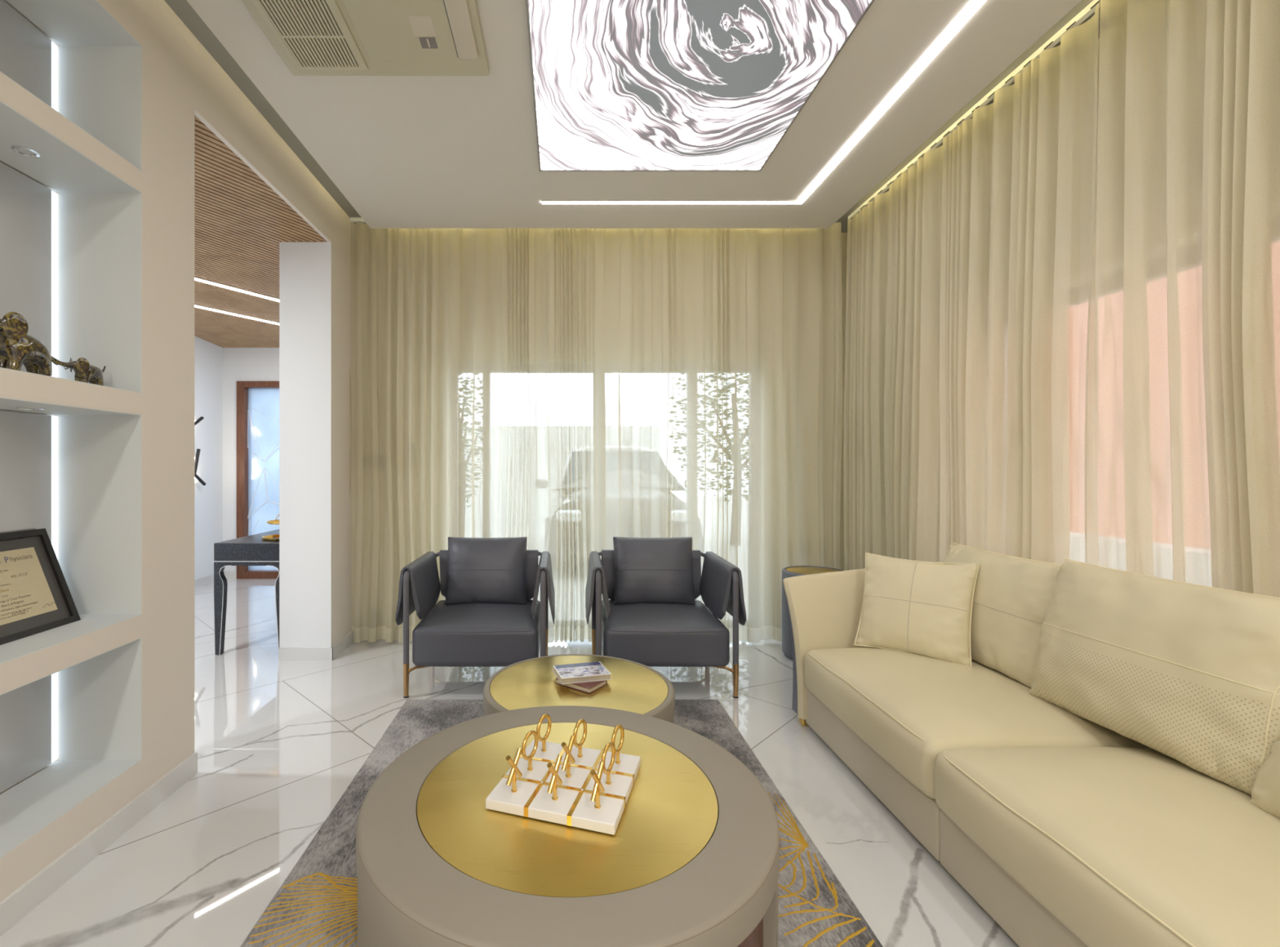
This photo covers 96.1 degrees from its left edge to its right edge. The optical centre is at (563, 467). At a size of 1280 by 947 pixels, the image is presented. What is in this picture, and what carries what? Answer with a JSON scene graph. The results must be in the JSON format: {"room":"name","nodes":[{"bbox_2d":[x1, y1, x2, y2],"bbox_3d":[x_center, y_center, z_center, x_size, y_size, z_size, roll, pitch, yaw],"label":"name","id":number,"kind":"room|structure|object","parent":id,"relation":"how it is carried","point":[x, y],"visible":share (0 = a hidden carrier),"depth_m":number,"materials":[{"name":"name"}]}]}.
{"room":"living room","nodes":[
{"label":"living room","id":0,"kind":"room"},
{"bbox_2d":[0,0,354,902],"bbox_3d":[-1.611,-0.250,0.800,0.319,2.900,7.000,0,0,0],"label":"wall","id":1,"kind":"structure","parent":0,"point":[181,80],"depth_m":2.06,"materials":[{"name":"beige paint"}]},
{"bbox_2d":[10,144,39,157],"bbox_3d":[-1.602,-0.943,1.700,0.064,0.005,0.064,0,0,0],"label":"spotlight","id":2,"kind":"object","parent":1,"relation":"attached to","point":[21,149],"visible":1,"depth_m":1.70,"materials":[{"name":"silver metal"}]},
{"bbox_2d":[0,161,57,377],"bbox_3d":[-1.738,-0.602,1.290,0.011,0.680,1.341,0,0,0],"label":"panel","id":3,"kind":"object","parent":1,"relation":"attached to","point":[28,209],"visible":0.63,"depth_m":1.85,"materials":[{"name":"grey paint"}]},
{"bbox_2d":[51,190,57,377],"bbox_3d":[-1.741,-0.602,1.946,0.006,0.680,0.030,0,0,0],"label":"light","id":4,"kind":"object","parent":3,"relation":"attached to","point":[54,195],"depth_m":1.95,"materials":[{"name":"white plastic"}]},
{"bbox_2d":[0,410,57,559],"bbox_3d":[-1.738,0.162,1.290,0.011,0.678,1.341,0,0,0],"label":"panel","id":5,"kind":"object","parent":1,"relation":"attached to","point":[28,442],"visible":0.63,"depth_m":1.85,"materials":[{"name":"grey paint"}]},
{"bbox_2d":[51,415,57,559],"bbox_3d":[-1.741,0.162,1.946,0.006,0.678,0.030,0,0,0],"label":"light","id":6,"kind":"object","parent":5,"relation":"attached to","point":[54,419],"depth_m":1.95,"materials":[{"name":"white"}]},
{"bbox_2d":[0,671,57,793],"bbox_3d":[-1.738,0.796,1.290,0.011,0.412,1.341,0,0,0],"label":"panel","id":7,"kind":"object","parent":1,"relation":"attached to","point":[28,713],"visible":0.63,"depth_m":1.85,"materials":[{"name":"grey paint"}]},
{"bbox_2d":[51,671,57,762],"bbox_3d":[-1.741,0.796,1.946,0.006,0.412,0.030,0,0,0],"label":"light","id":8,"kind":"object","parent":7,"relation":"attached to","point":[55,676],"depth_m":1.95,"materials":[{"name":"white"}]},
{"bbox_2d":[0,0,57,111],"bbox_3d":[-1.738,-1.238,1.290,0.011,0.423,1.341,0,0,0],"label":"panel","id":9,"kind":"object","parent":1,"relation":"attached to","point":[28,57],"visible":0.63,"depth_m":1.85,"materials":[{"name":"grey paint"}]},
{"bbox_2d":[51,41,57,111],"bbox_3d":[-1.741,-1.238,1.946,0.006,0.423,0.030,0,0,0],"label":"light","id":10,"kind":"object","parent":9,"relation":"attached to","point":[54,47],"depth_m":1.95,"materials":[{"name":"white plastic"}]},
{"bbox_2d":[16,406,44,410],"bbox_3d":[-1.603,-0.177,1.716,0.064,0.005,0.064,0,0,0],"label":"spotlight","id":11,"kind":"object","parent":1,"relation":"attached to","point":[17,407],"visible":1,"depth_m":1.70,"materials":[{"name":"silver metal"}]},
{"bbox_2d":[0,0,142,858],"bbox_3d":[-1.591,-0.224,1.292,0.279,2.463,1.345,0,0,0],"label":"shelving unit","id":12,"kind":"object","parent":1,"relation":"attached to","point":[101,61],"depth_m":1.96,"materials":[{"name":"white paint"}]},
{"bbox_2d":[0,311,58,376],"bbox_3d":[-1.545,-0.348,1.610,0.087,0.163,0.267,0,0,0],"label":"elephant figurine","id":13,"kind":"object","parent":12,"relation":"on","point":[18,348],"visible":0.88,"depth_m":1.59,"materials":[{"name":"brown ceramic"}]},
{"bbox_2d":[0,528,80,644],"bbox_3d":[-1.664,0.355,1.669,0.134,0.310,0.438,0,0,0],"label":"picture frame","id":14,"kind":"object","parent":12,"relation":"on","point":[36,597],"visible":1,"depth_m":1.78,"materials":[{"name":"black wood"}]},
{"bbox_2d":[52,356,106,385],"bbox_3d":[-1.545,-0.307,1.810,0.055,0.086,0.229,0,0,0],"label":"elephant figurine","id":15,"kind":"object","parent":12,"relation":"on","point":[86,372],"visible":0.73,"depth_m":1.82,"materials":[{"name":"brown ceramic"}]},
{"bbox_2d":[0,631,353,937],"bbox_3d":[-1.445,1.160,0.675,0.012,0.080,6.550,0,0,0],"label":"baseboard","id":16,"kind":"structure","parent":1,"relation":"attached to","point":[14,908],"depth_m":1.75,"materials":[{"name":"stone"}]},
{"bbox_2d":[279,241,331,647],"bbox_3d":[-1.611,-0.146,3.562,0.322,2.532,0.003,0,0,0],"label":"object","id":17,"kind":"structure","parent":1,"relation":"attached to","point":[304,268],"depth_m":3.56,"materials":[{"name":"white paint"}]},
{"bbox_2d":[279,647,333,660],"bbox_3d":[-1.605,1.160,3.555,0.331,0.080,0.012,0,0,0],"label":"baseboard","id":18,"kind":"object","parent":1,"relation":"attached to","point":[285,653],"visible":1,"depth_m":3.55,"materials":[{"name":"stone"}]},
{"bbox_2d":[194,335,222,579],"bbox_3d":[-3.945,-0.275,1.850,0.510,2.950,9.100,0,0,0],"label":"wall","id":19,"kind":"structure","parent":0,"point":[208,356],"depth_m":5.92,"materials":[{"name":"white paint"}]},
{"bbox_2d":[194,416,205,485],"bbox_3d":[-3.650,-0.168,5.670,0.052,0.700,0.250,0,0,0],"label":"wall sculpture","id":20,"kind":"object","parent":19,"relation":"attached to","point":[197,477],"visible":0.54,"depth_m":5.67,"materials":[{"name":"black metal"}]},
{"bbox_2d":[194,571,236,587],"bbox_3d":[-3.610,1.160,3.090,0.160,0.080,6.180,0,0,0],"label":"baseboard","id":21,"kind":"structure","parent":19,"relation":"attached to","point":[198,582],"depth_m":5.93,"materials":[{"name":"stone"}]},
{"bbox_2d":[222,347,279,571],"bbox_3d":[-2.595,-0.275,6.280,2.190,2.950,0.200,0,0,0],"label":"wall","id":22,"kind":"structure","parent":0,"point":[239,364],"depth_m":6.18,"materials":[{"name":"white paint"}]},
{"bbox_2d":[236,381,279,578],"bbox_3d":[-2.990,0.132,6.230,1.080,2.136,0.140,0,0,0],"label":"door","id":23,"kind":"structure","parent":22,"relation":"in","point":[257,402],"depth_m":6.23,"materials":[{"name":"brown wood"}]},
{"bbox_2d":[0,578,1019,946],"bbox_3d":[-0.925,1.230,1.850,6.550,0.060,9.100,0,0,0],"label":"floor","id":24,"kind":"structure","parent":0,"point":[278,744],"depth_m":2.08,"materials":[{"name":"stone"}]},
{"bbox_2d":[213,528,279,655],"bbox_3d":[-2.010,0.842,4.199,0.457,0.717,1.103,0,0,0],"label":"console table","id":25,"kind":"object","parent":24,"relation":"on","point":[250,550],"visible":0.4,"depth_m":3.65,"materials":[{"name":"black leather"}]},
{"bbox_2d":[261,514,279,541],"bbox_3d":[-1.900,0.394,3.880,0.270,0.178,0.270,0,0,0],"label":"tiered tray","id":26,"kind":"object","parent":25,"relation":"on","point":[271,537],"visible":0.32,"depth_m":3.86,"materials":[{"name":"gold metal"}]},
{"bbox_2d":[395,537,555,697],"bbox_3d":[-0.467,0.814,3.314,0.847,0.772,0.736,0,0,-1],"label":"armchair","id":27,"kind":"object","parent":24,"relation":"on","point":[488,616],"visible":0.96,"depth_m":3.14,"materials":[{"name":"grey leather"}]},
{"bbox_2d":[444,537,526,604],"bbox_3d":[-0.468,0.628,3.480,0.484,0.398,0.225,0,0,0],"label":"cushion","id":28,"kind":"object","parent":27,"relation":"on","point":[479,571],"depth_m":3.40,"materials":[{"name":"grey leather"}]},
{"bbox_2d":[240,699,883,946],"bbox_3d":[-0.004,1.192,1.762,1.598,0.016,2.325,0,0,0],"label":"area rug","id":29,"kind":"object","parent":24,"relation":"on","point":[316,905],"visible":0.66,"depth_m":1.68,"materials":[{"name":"grey carpet"}]},
{"bbox_2d":[355,706,779,946],"bbox_3d":[0.010,0.992,1.429,0.995,0.384,0.995,0,0,0],"label":"coffee table","id":30,"kind":"object","parent":29,"relation":"on","point":[691,859],"visible":0.88,"depth_m":1.20,"materials":[{"name":"beige leather"}]},
{"bbox_2d":[485,739,640,835],"bbox_3d":[0.014,0.785,1.435,0.314,0.029,0.314,0,0,18],"label":"game board","id":31,"kind":"object","parent":30,"relation":"on","point":[574,807],"visible":0.76,"depth_m":1.37,"materials":[{"name":"white"}]},
{"bbox_2d":[506,747,522,792],"bbox_3d":[-0.117,0.729,1.368,0.014,0.094,0.060,0,0,29],"label":"game piece","id":32,"kind":"object","parent":31,"relation":"on","point":[514,771],"visible":1,"depth_m":1.36,"materials":[{"name":"gold metal"}]},
{"bbox_2d":[521,729,538,770],"bbox_3d":[-0.085,0.727,1.466,0.014,0.098,0.072,0,0,29],"label":"game piece","id":33,"kind":"object","parent":31,"relation":"on","point":[529,758],"visible":0.98,"depth_m":1.46,"materials":[{"name":"gold metal"}]},
{"bbox_2d":[536,713,551,751],"bbox_3d":[-0.053,0.727,1.565,0.014,0.098,0.072,0,0,29],"label":"game piece","id":34,"kind":"object","parent":31,"relation":"on","point":[543,740],"visible":0.95,"depth_m":1.56,"materials":[{"name":"gold metal"}]},
{"bbox_2d":[546,754,562,800],"bbox_3d":[-0.019,0.729,1.336,0.014,0.094,0.060,0,0,29],"label":"game piece","id":35,"kind":"object","parent":31,"relation":"on","point":[555,778],"visible":1,"depth_m":1.33,"materials":[{"name":"gold metal"}]},
{"bbox_2d":[560,735,575,777],"bbox_3d":[0.013,0.729,1.434,0.014,0.094,0.060,0,0,29],"label":"game piece","id":36,"kind":"object","parent":31,"relation":"on","point":[569,758],"visible":1,"depth_m":1.43,"materials":[{"name":"gold metal"}]},
{"bbox_2d":[573,719,586,757],"bbox_3d":[0.045,0.727,1.532,0.014,0.098,0.072,0,0,29],"label":"game piece","id":37,"kind":"object","parent":31,"relation":"on","point":[580,722],"visible":0.96,"depth_m":1.53,"materials":[{"name":"gold metal"}]},
{"bbox_2d":[590,761,604,808],"bbox_3d":[0.079,0.729,1.304,0.014,0.094,0.060,0,0,29],"label":"game piece","id":38,"kind":"object","parent":31,"relation":"on","point":[598,787],"visible":1,"depth_m":1.30,"materials":[{"name":"gold metal"}]},
{"bbox_2d":[600,742,615,784],"bbox_3d":[0.111,0.727,1.402,0.014,0.098,0.072,0,0,29],"label":"game piece","id":39,"kind":"object","parent":31,"relation":"on","point":[607,771],"visible":0.92,"depth_m":1.40,"materials":[{"name":"gold metal"}]},
{"bbox_2d":[611,724,624,764],"bbox_3d":[0.143,0.727,1.500,0.014,0.098,0.072,0,0,29],"label":"game piece","id":40,"kind":"object","parent":31,"relation":"on","point":[620,726],"visible":0.91,"depth_m":1.50,"materials":[{"name":"gold metal"}]},
{"bbox_2d":[483,653,675,723],"bbox_3d":[0.064,1.042,2.372,0.786,0.284,0.786,0,0,0],"label":"coffee table","id":41,"kind":"object","parent":29,"relation":"on","point":[633,686],"visible":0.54,"depth_m":2.31,"materials":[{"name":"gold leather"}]},
{"bbox_2d":[555,677,607,693],"bbox_3d":[0.075,0.890,2.375,0.175,0.020,0.125,0,0,38],"label":"book","id":42,"kind":"object","parent":41,"relation":"on","point":[588,687],"visible":0.57,"depth_m":2.32,"materials":[{"name":"red paper"}]},
{"bbox_2d":[552,661,611,684],"bbox_3d":[0.078,0.868,2.418,0.213,0.024,0.158,0,0,-14],"label":"book","id":43,"kind":"object","parent":42,"relation":"on","point":[569,673],"visible":1,"depth_m":2.39,"materials":[{"name":"beige paper"}]},
{"bbox_2d":[585,537,746,698],"bbox_3d":[0.548,0.814,3.314,0.847,0.772,0.736,0,0,1],"label":"armchair","id":44,"kind":"object","parent":24,"relation":"on","point":[653,617],"visible":0.95,"depth_m":3.18,"materials":[{"name":"grey leather"}]},
{"bbox_2d":[613,537,694,604],"bbox_3d":[0.552,0.628,3.480,0.484,0.398,0.225,0,0,1],"label":"cushion","id":45,"kind":"object","parent":44,"relation":"on","point":[647,571],"depth_m":3.40,"materials":[{"name":"grey leather"}]},
{"bbox_2d":[782,565,843,660],"bbox_3d":[1.600,0.927,3.620,0.396,0.546,0.396,0,0,0],"label":"side table","id":46,"kind":"object","parent":24,"relation":"on","point":[794,571],"visible":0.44,"depth_m":3.61,"materials":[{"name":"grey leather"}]},
{"bbox_2d":[782,561,1279,946],"bbox_3d":[1.454,0.812,1.665,0.788,0.775,2.198,0,0,0],"label":"sofa","id":47,"kind":"object","parent":24,"relation":"on","point":[1068,829],"visible":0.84,"depth_m":1.46,"materials":[{"name":"beige leather"}]},
{"bbox_2d":[853,552,979,666],"bbox_3d":[1.502,0.594,2.440,0.200,0.402,0.435,0,0,-44],"label":"throw pillow","id":48,"kind":"object","parent":47,"relation":"on","point":[919,607],"visible":0.96,"depth_m":2.38,"materials":[{"name":"beige leather"}]},
{"bbox_2d":[804,647,1148,799],"bbox_3d":[1.427,0.891,2.156,0.705,0.233,0.908,0,0,0],"label":"seat cushion","id":49,"kind":"object","parent":47,"relation":"on","point":[908,708],"depth_m":1.92,"materials":[{"name":"beige leather"}]},
{"bbox_2d":[942,542,1062,688],"bbox_3d":[1.748,0.575,2.290,0.219,0.461,0.708,0,0,0],"label":"cushion","id":50,"kind":"object","parent":47,"relation":"on","point":[1012,595],"visible":0.45,"depth_m":2.15,"materials":[{"name":"beige leather"}]},
{"bbox_2d":[934,746,1279,946],"bbox_3d":[1.425,0.891,1.209,0.709,0.234,0.978,0,0,0],"label":"seat cushion","id":51,"kind":"object","parent":47,"relation":"on","point":[1123,846],"depth_m":1.25,"materials":[{"name":"beige leather"}]},
{"bbox_2d":[1028,558,1279,795],"bbox_3d":[1.712,0.558,1.630,0.270,0.480,0.724,0,0,-3],"label":"cushion","id":52,"kind":"object","parent":47,"relation":"on","point":[1188,673],"visible":0.98,"depth_m":1.53,"materials":[{"name":"beige leather"}]},
{"bbox_2d":[1248,740,1279,817],"bbox_3d":[1.637,0.595,1.109,0.196,0.400,0.440,0,0,14],"label":"throw pillow","id":53,"kind":"object","parent":47,"relation":"on","point":[1265,791],"visible":0.96,"depth_m":1.29,"materials":[{"name":"beige leather"}]},
{"bbox_2d":[164,0,1100,232],"bbox_3d":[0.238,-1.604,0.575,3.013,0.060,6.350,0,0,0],"label":"ceiling","id":54,"kind":"structure","parent":0,"point":[405,152],"depth_m":2.64,"materials":[{"name":"white paint"}]},
{"bbox_2d":[350,217,365,222],"bbox_3d":[0.206,-1.688,3.885,3.307,0.024,0.024,0,0,0],"label":"track","id":55,"kind":"object","parent":54,"relation":"attached to","point":[353,220],"visible":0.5,"depth_m":3.87,"materials":[{"name":"white paint"}]},
{"bbox_2d":[349,222,390,642],"bbox_3d":[-1.322,-0.240,3.883,0.331,2.856,0.072,0,0,0],"label":"curtain","id":56,"kind":"object","parent":55,"relation":"hanging from","point":[369,478],"visible":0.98,"depth_m":3.88,"materials":[{"name":"beige fabric"}]},
{"bbox_2d":[387,228,575,643],"bbox_3d":[-0.552,-0.240,3.885,1.266,2.856,0.092,0,0,0],"label":"curtain","id":57,"kind":"object","parent":55,"relation":"hanging from","point":[480,331],"visible":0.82,"depth_m":3.88,"materials":[{"name":"beige fabric"}]},
{"bbox_2d":[573,228,785,643],"bbox_3d":[0.783,-0.240,3.888,1.430,2.856,0.085,0,0,0],"label":"curtain","id":58,"kind":"object","parent":55,"relation":"hanging from","point":[678,416],"visible":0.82,"depth_m":3.88,"materials":[{"name":"beige fabric"}]},
{"bbox_2d":[782,222,842,568],"bbox_3d":[1.679,-0.240,3.888,0.431,2.856,0.073,0,0,0],"label":"curtain","id":59,"kind":"object","parent":55,"relation":"hanging from","point":[812,320],"visible":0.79,"depth_m":3.88,"materials":[{"name":"beige fabric"}]},
{"bbox_2d":[241,0,488,75],"bbox_3d":[-0.684,-1.556,1.609,0.782,0.035,1.319,0,0,0],"label":"air conditioner","id":60,"kind":"object","parent":54,"relation":"attached to","point":[313,37],"visible":1,"depth_m":2.04,"materials":[{"name":"beige plastic"}]},
{"bbox_2d":[250,0,368,70],"bbox_3d":[-0.896,-1.552,1.611,0.277,0.008,1.222,0,0,0],"label":"grille","id":61,"kind":"object","parent":60,"relation":"attached to","point":[311,34],"depth_m":2.04,"materials":[{"name":"beige plastic"}]},
{"bbox_2d":[525,0,874,171],"bbox_3d":[0.456,-1.566,1.990,1.164,0.016,2.016,0,0,0],"label":"ceiling lightbox","id":62,"kind":"structure","parent":54,"relation":"attached to","point":[618,85],"depth_m":2.26,"materials":[{"name":"grey"}]},
{"bbox_2d":[541,0,986,204],"bbox_3d":[0.646,-1.571,0.596,1.553,0.007,5.591,0,0,0],"label":"recessed light","id":63,"kind":"object","parent":54,"relation":"in","point":[974,6],"visible":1,"depth_m":2.64,"materials":[{"name":"white plastic"}]},
{"bbox_2d":[542,200,804,204],"bbox_3d":[0.646,-1.571,3.372,1.543,0.006,0.038,0,0,0],"label":"diffuser","id":64,"kind":"object","parent":63,"relation":"attached to","point":[543,202],"depth_m":3.37,"materials":[{"name":"white plastic"}]},
{"bbox_2d":[798,0,986,200],"bbox_3d":[1.399,-1.571,0.577,0.038,0.006,5.553,0,0,0],"label":"diffuser","id":65,"kind":"object","parent":63,"relation":"attached to","point":[974,6],"depth_m":2.35,"materials":[{"name":"white plastic"}]},
{"bbox_2d":[848,0,1100,219],"bbox_3d":[1.930,-1.680,1.480,0.044,0.040,4.760,0,0,0],"label":"track","id":66,"kind":"object","parent":54,"relation":"attached to","point":[1089,9],"visible":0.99,"depth_m":2.56,"materials":[{"name":"white paint"}]},
{"bbox_2d":[843,2,1098,570],"bbox_3d":[1.938,-0.240,2.940,0.139,2.856,1.801,0,0,0],"label":"curtain","id":67,"kind":"object","parent":66,"relation":"hanging from","point":[969,384],"visible":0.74,"depth_m":2.62,"materials":[{"name":"beige fabric"}]},
{"bbox_2d":[1093,0,1279,597],"bbox_3d":[1.940,-0.240,0.564,0.149,2.856,2.933,0,0,0],"label":"curtain","id":68,"kind":"object","parent":66,"relation":"hanging from","point":[1187,366],"visible":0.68,"depth_m":1.76,"materials":[{"name":"beige fabric"}]},
{"bbox_2d":[573,232,847,570],"bbox_3d":[0.425,-0.250,4.220,3.850,2.900,0.200,0,0,0],"label":"wall","id":69,"kind":"structure","parent":0,"point":[844,235],"depth_m":4.12,"materials":[{"name":"beige paint"}]},
{"bbox_2d":[1097,37,1099,100],"bbox_3d":[2.220,-0.250,0.710,0.200,2.900,6.820,0,0,0],"label":"wall","id":70,"kind":"structure","parent":0,"point":[1099,37],"depth_m":2.26,"materials":[{"name":"beige paint"}]},
{"bbox_3d":[-2.583,-1.418,1.740,2.214,0.144,8.880,0,0,0],"label":"ceiling","id":71,"kind":"structure","parent":0,"visible":0},
{"bbox_2d":[194,115,326,347],"bbox_3d":[-2.583,-1.373,1.740,2.214,0.144,8.880,0,0,0],"label":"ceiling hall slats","id":72,"kind":"structure","parent":71,"relation":"attached to","point":[241,223],"depth_m":3.54,"materials":[{"name":"brown wood"}]},
{"bbox_2d":[194,276,279,302],"bbox_3d":[-2.695,-1.383,4.159,0.061,0.081,2.070,0,0,38],"label":"ceiling light","id":73,"kind":"object","parent":72,"relation":"attached to","point":[209,282],"visible":0.11,"depth_m":4.37,"materials":[{"name":"white plastic"}]},
{"bbox_2d":[194,304,279,324],"bbox_3d":[-3.064,-1.358,4.801,0.061,0.081,2.070,0,0,41],"label":"ceiling light","id":74,"kind":"object","parent":72,"relation":"attached to","point":[195,305],"visible":0.29,"depth_m":5.00,"materials":[{"name":"white plastic"}]},
{"label":"outside","id":75,"kind":"structure","parent":0,"visible":0},
{"bbox_2d":[574,555,575,618],"bbox_3d":[2.000,1.350,9.000,20.000,0.100,34.000,0,0,0],"label":"ground","id":76,"kind":"structure","parent":75,"point":[575,556],"depth_m":7.26,"materials":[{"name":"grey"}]},
{"bbox_2d":[573,451,575,555],"bbox_3d":[0.730,0.490,8.732,2.200,1.620,4.335,0,0,0],"label":"parked car","id":77,"kind":"object","parent":76,"relation":"on","point":[573,451],"visible":0.02,"depth_m":7.18,"materials":[{"name":"grey paint"}]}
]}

